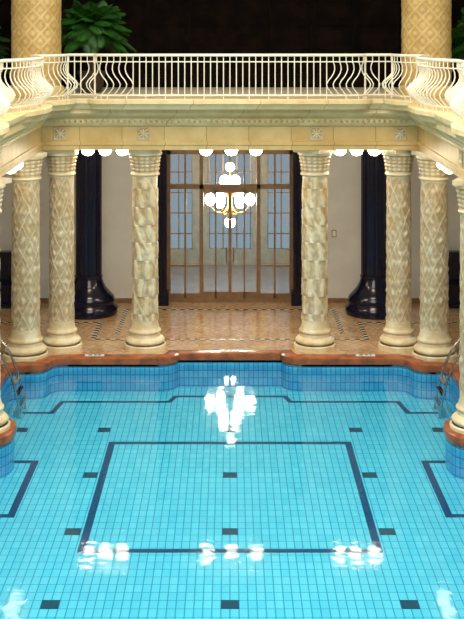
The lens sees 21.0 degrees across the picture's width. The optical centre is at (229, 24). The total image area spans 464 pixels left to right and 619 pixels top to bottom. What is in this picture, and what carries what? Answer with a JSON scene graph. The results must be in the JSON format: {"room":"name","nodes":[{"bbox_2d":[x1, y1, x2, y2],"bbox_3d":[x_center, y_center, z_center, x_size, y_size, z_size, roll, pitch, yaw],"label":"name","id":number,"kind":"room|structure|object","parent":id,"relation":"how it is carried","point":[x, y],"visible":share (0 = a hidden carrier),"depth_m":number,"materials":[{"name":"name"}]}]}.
{"room":"indoor swimming pool","nodes":[
{"label":"indoor swimming pool","id":0,"kind":"room"},
{"bbox_2d":[171,154,288,264],"bbox_3d":[0.000,4.500,36.600,9.000,5.000,0.200,0,0,0],"label":"wall","id":1,"kind":"structure","parent":0,"point":[192,254],"depth_m":36.50,"materials":[{"name":"beige paint"}]},
{"bbox_2d":[171,154,288,248],"bbox_3d":[-0.025,4.775,36.585,8.050,3.550,0.070,0,0,0],"label":"window","id":2,"kind":"structure","parent":1,"relation":"in","point":[178,171],"depth_m":36.55,"materials":[{"name":"brown wood"}]},
{"bbox_2d":[0,150,460,297],"bbox_3d":[0.000,4.350,31.650,16.000,5.300,0.300,0,0,0],"label":"wall","id":3,"kind":"structure","parent":0,"point":[344,177],"depth_m":31.50,"materials":[{"name":"white paint"}]},
{"bbox_2d":[167,150,292,302],"bbox_3d":[0.000,5.075,31.573,3.480,3.850,0.214,0,0,0],"label":"door","id":4,"kind":"structure","parent":3,"relation":"in","point":[229,296],"depth_m":31.53,"materials":[{"name":"brown wood"}]},
{"bbox_2d":[40,298,419,302],"bbox_3d":[0.000,6.940,31.480,16.000,0.120,0.040,0,0,0],"label":"baseboard","id":5,"kind":"structure","parent":3,"relation":"attached to","point":[42,300],"depth_m":31.46,"materials":[{"name":"brown wood"}]},
{"bbox_2d":[0,387,463,618],"bbox_3d":[0.000,7.720,17.300,9.800,0.100,19.400,0,0,0],"label":"floor","id":6,"kind":"structure","parent":0,"point":[154,496],"depth_m":19.67,"materials":[{"name":"teal tile"}]},
{"bbox_2d":[0,360,463,479],"bbox_3d":[0.000,7.375,17.250,9.000,0.590,18.500,0,0,0],"label":"pool wall","id":7,"kind":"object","parent":6,"relation":"on","point":[224,373],"visible":0.87,"depth_m":26.15,"materials":[{"name":"blue tile"}]},
{"bbox_2d":[0,350,463,446],"bbox_3d":[0.000,7.027,17.250,9.560,0.145,19.060,0,0,0],"label":"pool coping","id":8,"kind":"object","parent":7,"relation":"on","point":[171,356],"depth_m":26.11},
{"bbox_2d":[0,339,26,418],"bbox_3d":[-4.515,6.919,24.650,0.922,1.490,0.652,0,0,0],"label":"pool ladder","id":9,"kind":"object","parent":8,"relation":"on","point":[17,378],"visible":0.98,"depth_m":24.63,"materials":[{"name":"silver metal"}]},
{"bbox_2d":[85,354,103,355],"bbox_3d":[-2.850,6.946,26.300,0.400,0.016,0.120,0,0,0],"label":"sign plaque","id":10,"kind":"object","parent":8,"relation":"on","point":[85,354],"visible":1,"depth_m":26.29,"materials":[{"name":"white ceramic"}]},
{"bbox_2d":[221,350,238,351],"bbox_3d":[0.000,6.946,26.660,0.400,0.016,0.120,0,0,0],"label":"sign plaque","id":11,"kind":"object","parent":8,"relation":"on","point":[221,350],"visible":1,"depth_m":26.62,"materials":[{"name":"white ceramic"}]},
{"bbox_2d":[356,354,374,355],"bbox_3d":[2.850,6.946,26.300,0.400,0.016,0.120,0,0,0],"label":"sign plaque","id":12,"kind":"object","parent":8,"relation":"on","point":[356,354],"visible":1,"depth_m":26.29,"materials":[{"name":"white ceramic"}]},
{"bbox_2d":[0,395,463,608],"bbox_3d":[0.000,7.666,17.571,8.900,0.007,16.573,0,0,0],"label":"pool floor markings","id":13,"kind":"object","parent":6,"relation":"on","point":[46,604],"depth_m":20.36,"materials":[{"name":"blue tile"}]},
{"bbox_2d":[433,338,459,418],"bbox_3d":[4.515,6.919,24.650,0.922,1.490,0.652,0,0,0],"label":"pool ladder","id":14,"kind":"object","parent":6,"relation":"on","point":[442,378],"visible":0.91,"depth_m":24.64,"materials":[{"name":"silver metal"}]},
{"bbox_2d":[0,0,463,86],"bbox_3d":[0.000,-1.150,31.610,16.000,5.700,0.380,0,0,0],"label":"wall","id":15,"kind":"structure","parent":0,"point":[156,26],"depth_m":31.50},
{"bbox_2d":[0,265,463,448],"bbox_3d":[0.000,7.075,16.250,16.000,0.150,40.500,0,0,0],"label":"floor","id":16,"kind":"structure","parent":0,"point":[174,324],"depth_m":29.22,"materials":[{"name":"tile"}]},
{"bbox_2d":[0,250,11,308],"bbox_3d":[-6.300,6.335,31.140,2.400,1.330,0.620,0,0,0],"label":"bench","id":17,"kind":"object","parent":16,"relation":"on","point":[5,255],"visible":0.34,"depth_m":31.21,"materials":[{"name":"black"}]},
{"bbox_2d":[0,177,11,432],"bbox_3d":[-4.270,4.832,21.600,0.940,4.337,0.940,0,0,22],"label":"marble column","id":18,"kind":"structure","parent":16,"relation":"on","point":[4,422],"depth_m":21.55,"materials":[{"name":"beige stone"}]},
{"bbox_2d":[3,151,47,361],"bbox_3d":[-4.300,4.832,26.320,0.940,4.337,0.940,0,0,-25],"label":"marble column","id":19,"kind":"structure","parent":16,"relation":"on","point":[25,339],"depth_m":26.06,"materials":[{"name":"beige stone"}]},
{"bbox_2d":[42,150,81,352],"bbox_3d":[-3.650,4.832,27.100,0.890,4.337,0.890,0,0,0],"label":"marble column","id":20,"kind":"structure","parent":16,"relation":"on","point":[61,337],"depth_m":26.86,"materials":[{"name":"beige stone"}]},
{"bbox_2d":[74,150,117,319],"bbox_3d":[-3.430,4.795,30.350,1.400,4.410,1.400,0,0,0],"label":"pillar","id":21,"kind":"structure","parent":16,"relation":"on","point":[94,300],"depth_m":30.07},
{"bbox_2d":[124,150,165,352],"bbox_3d":[-1.840,4.832,27.100,0.910,4.337,0.910,0,0,0],"label":"marble column","id":22,"kind":"structure","parent":16,"relation":"on","point":[144,336],"depth_m":26.85,"materials":[{"name":"beige stone"}]},
{"bbox_2d":[157,150,168,305],"bbox_3d":[-1.750,4.795,31.300,0.440,4.410,0.320,0,0,0],"label":"pilaster","id":23,"kind":"object","parent":16,"relation":"on","point":[163,296],"visible":0.43,"depth_m":31.15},
{"bbox_2d":[0,309,459,339],"bbox_3d":[0.000,6.997,29.285,14.000,0.005,3.070,0,0,0],"label":"mosaic border","id":24,"kind":"object","parent":16,"relation":"on","point":[99,324],"visible":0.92,"depth_m":29.29,"materials":[{"name":"black tile"}]},
{"bbox_2d":[291,152,301,305],"bbox_3d":[1.750,4.795,31.300,0.440,4.410,0.320,0,0,0],"label":"pilaster","id":25,"kind":"object","parent":16,"relation":"on","point":[296,297],"visible":0.46,"depth_m":31.15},
{"bbox_2d":[293,150,336,352],"bbox_3d":[1.840,4.832,27.100,0.910,4.337,0.910,0,0,38],"label":"marble column","id":26,"kind":"structure","parent":16,"relation":"on","point":[314,336],"depth_m":26.85,"materials":[{"name":"beige stone"}]},
{"bbox_2d":[345,150,386,319],"bbox_3d":[3.500,4.795,30.350,1.400,4.410,1.400,0,0,0],"label":"pillar","id":27,"kind":"structure","parent":16,"relation":"on","point":[367,300],"depth_m":30.05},
{"bbox_2d":[377,150,417,352],"bbox_3d":[3.660,4.832,27.100,0.890,4.337,0.890,0,0,-29],"label":"marble column","id":28,"kind":"structure","parent":16,"relation":"on","point":[398,336],"depth_m":26.86,"materials":[{"name":"beige stone"}]},
{"bbox_2d":[412,150,456,361],"bbox_3d":[4.300,4.832,26.320,0.940,4.337,0.940,0,0,-17],"label":"marble column","id":29,"kind":"structure","parent":16,"relation":"on","point":[434,339],"depth_m":26.07,"materials":[{"name":"beige stone"}]},
{"bbox_2d":[448,250,459,308],"bbox_3d":[6.300,6.335,31.140,2.400,1.330,0.620,0,0,0],"label":"bench","id":30,"kind":"object","parent":16,"relation":"on","point":[454,255],"visible":0.25,"depth_m":31.21,"materials":[{"name":"black"}]},
{"bbox_2d":[450,177,463,433],"bbox_3d":[4.270,4.832,21.600,0.940,4.337,0.940,0,0,22],"label":"marble column","id":31,"kind":"structure","parent":16,"relation":"on","point":[457,422],"depth_m":21.50,"materials":[{"name":"beige stone"}]},
{"bbox_2d":[2,87,463,103],"bbox_3d":[0.000,2.075,13.750,16.000,1.010,35.500,0,0,0],"label":"floor","id":32,"kind":"structure","parent":0,"point":[360,90],"depth_m":29.51,"materials":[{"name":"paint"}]},
{"bbox_2d":[0,26,10,73],"bbox_3d":[-5.972,0.635,28.470,2.065,1.859,2.080,0,0,0],"label":"potted palm","id":33,"kind":"object","parent":32,"relation":"on","point":[4,39],"visible":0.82,"depth_m":28.56,"materials":[{"name":"green plant"}]},
{"bbox_2d":[8,0,64,97],"bbox_3d":[-4.260,-1.215,27.500,1.320,5.560,1.320,0,0,0],"label":"pillar","id":34,"kind":"structure","parent":32,"relation":"on","point":[35,24],"depth_m":27.04,"materials":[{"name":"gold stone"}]},
{"bbox_2d":[82,150,93,155],"bbox_3d":[-3.130,2.732,27.550,0.280,0.294,0.280,0,0,0],"label":"globe lamp","id":35,"kind":"object","parent":32,"relation":"hanging from","point":[85,152],"visible":0.34,"depth_m":27.45,"materials":[{"name":"white glass"}]},
{"bbox_2d":[61,0,136,92],"bbox_3d":[-3.137,0.482,28.987,1.971,2.166,1.890,0,0,0],"label":"potted palm","id":36,"kind":"object","parent":32,"relation":"on","point":[96,26],"visible":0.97,"depth_m":28.69,"materials":[{"name":"green plant"}]},
{"bbox_2d":[99,150,111,155],"bbox_3d":[-2.750,2.732,27.550,0.280,0.294,0.280,0,0,0],"label":"globe lamp","id":37,"kind":"object","parent":32,"relation":"hanging from","point":[102,152],"visible":0.41,"depth_m":27.45,"materials":[{"name":"white glass"}]},
{"bbox_2d":[116,150,127,155],"bbox_3d":[-2.370,2.732,27.550,0.280,0.294,0.280,0,0,0],"label":"globe lamp","id":38,"kind":"object","parent":32,"relation":"hanging from","point":[120,152],"visible":0.46,"depth_m":27.45,"materials":[{"name":"white glass"}]},
{"bbox_2d":[200,150,211,155],"bbox_3d":[-0.530,2.732,27.550,0.280,0.294,0.280,0,0,0],"label":"globe lamp","id":39,"kind":"object","parent":32,"relation":"hanging from","point":[203,152],"visible":0.43,"depth_m":27.45,"materials":[{"name":"white glass"}]},
{"bbox_2d":[225,150,237,155],"bbox_3d":[0.030,2.732,27.550,0.280,0.294,0.280,0,0,0],"label":"globe lamp","id":40,"kind":"object","parent":32,"relation":"hanging from","point":[229,152],"visible":0.46,"depth_m":27.45,"materials":[{"name":"white glass"}]},
{"bbox_2d":[0,97,463,179],"bbox_3d":[0.000,2.115,14.610,9.240,1.090,25.220,0,0,0],"label":"entablature","id":41,"kind":"object","parent":32,"relation":"attached to","point":[86,129],"visible":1,"depth_m":26.55,"materials":[{"name":"stone"}]},
{"bbox_2d":[8,167,17,173],"bbox_3d":[-4.320,2.797,24.600,0.280,0.264,0.280,0,0,0],"label":"globe lamp","id":42,"kind":"object","parent":41,"relation":"attached to","point":[14,170],"visible":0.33,"depth_m":24.52,"materials":[{"name":"white glass"}]},
{"bbox_2d":[53,127,65,139],"bbox_3d":[-3.620,2.310,26.573,0.270,0.270,0.043,0,0,0],"label":"rosette medallion","id":43,"kind":"object","parent":41,"relation":"attached to","point":[59,133],"visible":1,"depth_m":26.58,"materials":[{"name":"stone"}]},
{"bbox_2d":[137,127,149,139],"bbox_3d":[-1.840,2.310,26.573,0.270,0.270,0.043,0,0,0],"label":"rosette medallion","id":44,"kind":"object","parent":41,"relation":"attached to","point":[143,133],"visible":1,"depth_m":26.58,"materials":[{"name":"stone"}]},
{"bbox_2d":[0,97,463,142],"bbox_3d":[0.000,1.652,18.098,8.663,0.215,17.196,0,0,0],"label":"balcony slab","id":45,"kind":"object","parent":41,"relation":"on","point":[33,114],"depth_m":25.96,"materials":[{"name":"beige stone"}]},
{"bbox_2d":[0,53,463,124],"bbox_3d":[0.000,1.080,17.947,8.058,0.960,16.908,0,0,0],"label":"balcony railing","id":46,"kind":"object","parent":45,"relation":"on","point":[456,104],"visible":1,"depth_m":26.10,"materials":[{"name":"beige metal"}]},
{"bbox_2d":[310,127,322,139],"bbox_3d":[1.840,2.310,26.573,0.270,0.270,0.043,0,0,0],"label":"rosette medallion","id":47,"kind":"object","parent":41,"relation":"attached to","point":[316,133],"visible":1,"depth_m":26.58,"materials":[{"name":"stone"}]},
{"bbox_2d":[394,127,406,139],"bbox_3d":[3.620,2.310,26.573,0.270,0.270,0.043,0,0,0],"label":"rosette medallion","id":48,"kind":"object","parent":41,"relation":"attached to","point":[400,133],"visible":1,"depth_m":26.58,"materials":[{"name":"stone"}]},
{"bbox_2d":[442,167,451,173],"bbox_3d":[4.320,2.797,24.600,0.280,0.264,0.280,0,0,0],"label":"globe lamp","id":49,"kind":"object","parent":41,"relation":"attached to","point":[445,170],"visible":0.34,"depth_m":24.52,"materials":[{"name":"white glass"}]},
{"bbox_2d":[459,150,461,166],"bbox_3d":[3.973,2.310,21.600,0.043,0.270,0.270,0,0,0],"label":"rosette medallion","id":50,"kind":"object","parent":41,"relation":"attached to","point":[460,152],"visible":1,"depth_m":21.56,"materials":[{"name":"stone"}]},
{"bbox_2d":[250,150,261,155],"bbox_3d":[0.570,2.732,27.550,0.280,0.294,0.280,0,0,0],"label":"globe lamp","id":51,"kind":"object","parent":32,"relation":"hanging from","point":[253,152],"visible":0.43,"depth_m":27.45,"materials":[{"name":"white glass"}]},
{"bbox_2d":[334,150,345,155],"bbox_3d":[2.420,2.732,27.550,0.280,0.294,0.280,0,0,0],"label":"globe lamp","id":52,"kind":"object","parent":32,"relation":"hanging from","point":[339,152],"visible":0.34,"depth_m":27.45,"materials":[{"name":"white glass"}]},
{"bbox_2d":[350,150,362,155],"bbox_3d":[2.790,2.732,27.550,0.280,0.294,0.280,0,0,0],"label":"globe lamp","id":53,"kind":"object","parent":32,"relation":"hanging from","point":[354,152],"visible":0.52,"depth_m":27.45,"materials":[{"name":"white glass"}]},
{"bbox_2d":[368,150,379,155],"bbox_3d":[3.180,2.732,27.550,0.280,0.294,0.280,0,0,0],"label":"globe lamp","id":54,"kind":"object","parent":32,"relation":"hanging from","point":[371,152],"visible":0.46,"depth_m":27.45,"materials":[{"name":"white glass"}]},
{"bbox_2d":[398,0,452,97],"bbox_3d":[4.320,-1.215,27.500,1.320,5.560,1.320,0,0,0],"label":"pillar","id":55,"kind":"structure","parent":32,"relation":"on","point":[426,24],"depth_m":27.04,"materials":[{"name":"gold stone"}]},
{"bbox_2d":[451,7,463,67],"bbox_3d":[5.730,0.564,28.408,2.139,2.002,2.083,0,0,-40],"label":"potted palm","id":56,"kind":"object","parent":32,"relation":"on","point":[457,35],"visible":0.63,"depth_m":28.18,"materials":[{"name":"green plant"}]},
{"bbox_3d":[0.000,2.025,34.250,9.400,0.150,4.900,0,0,0],"label":"ceiling","id":57,"kind":"structure","parent":0,"visible":0},
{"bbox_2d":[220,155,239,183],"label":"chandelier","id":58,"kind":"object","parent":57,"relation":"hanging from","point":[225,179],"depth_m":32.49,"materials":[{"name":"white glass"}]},
{"bbox_2d":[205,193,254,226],"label":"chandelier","id":59,"kind":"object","parent":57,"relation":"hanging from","point":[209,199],"depth_m":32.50,"materials":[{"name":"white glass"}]}
]}

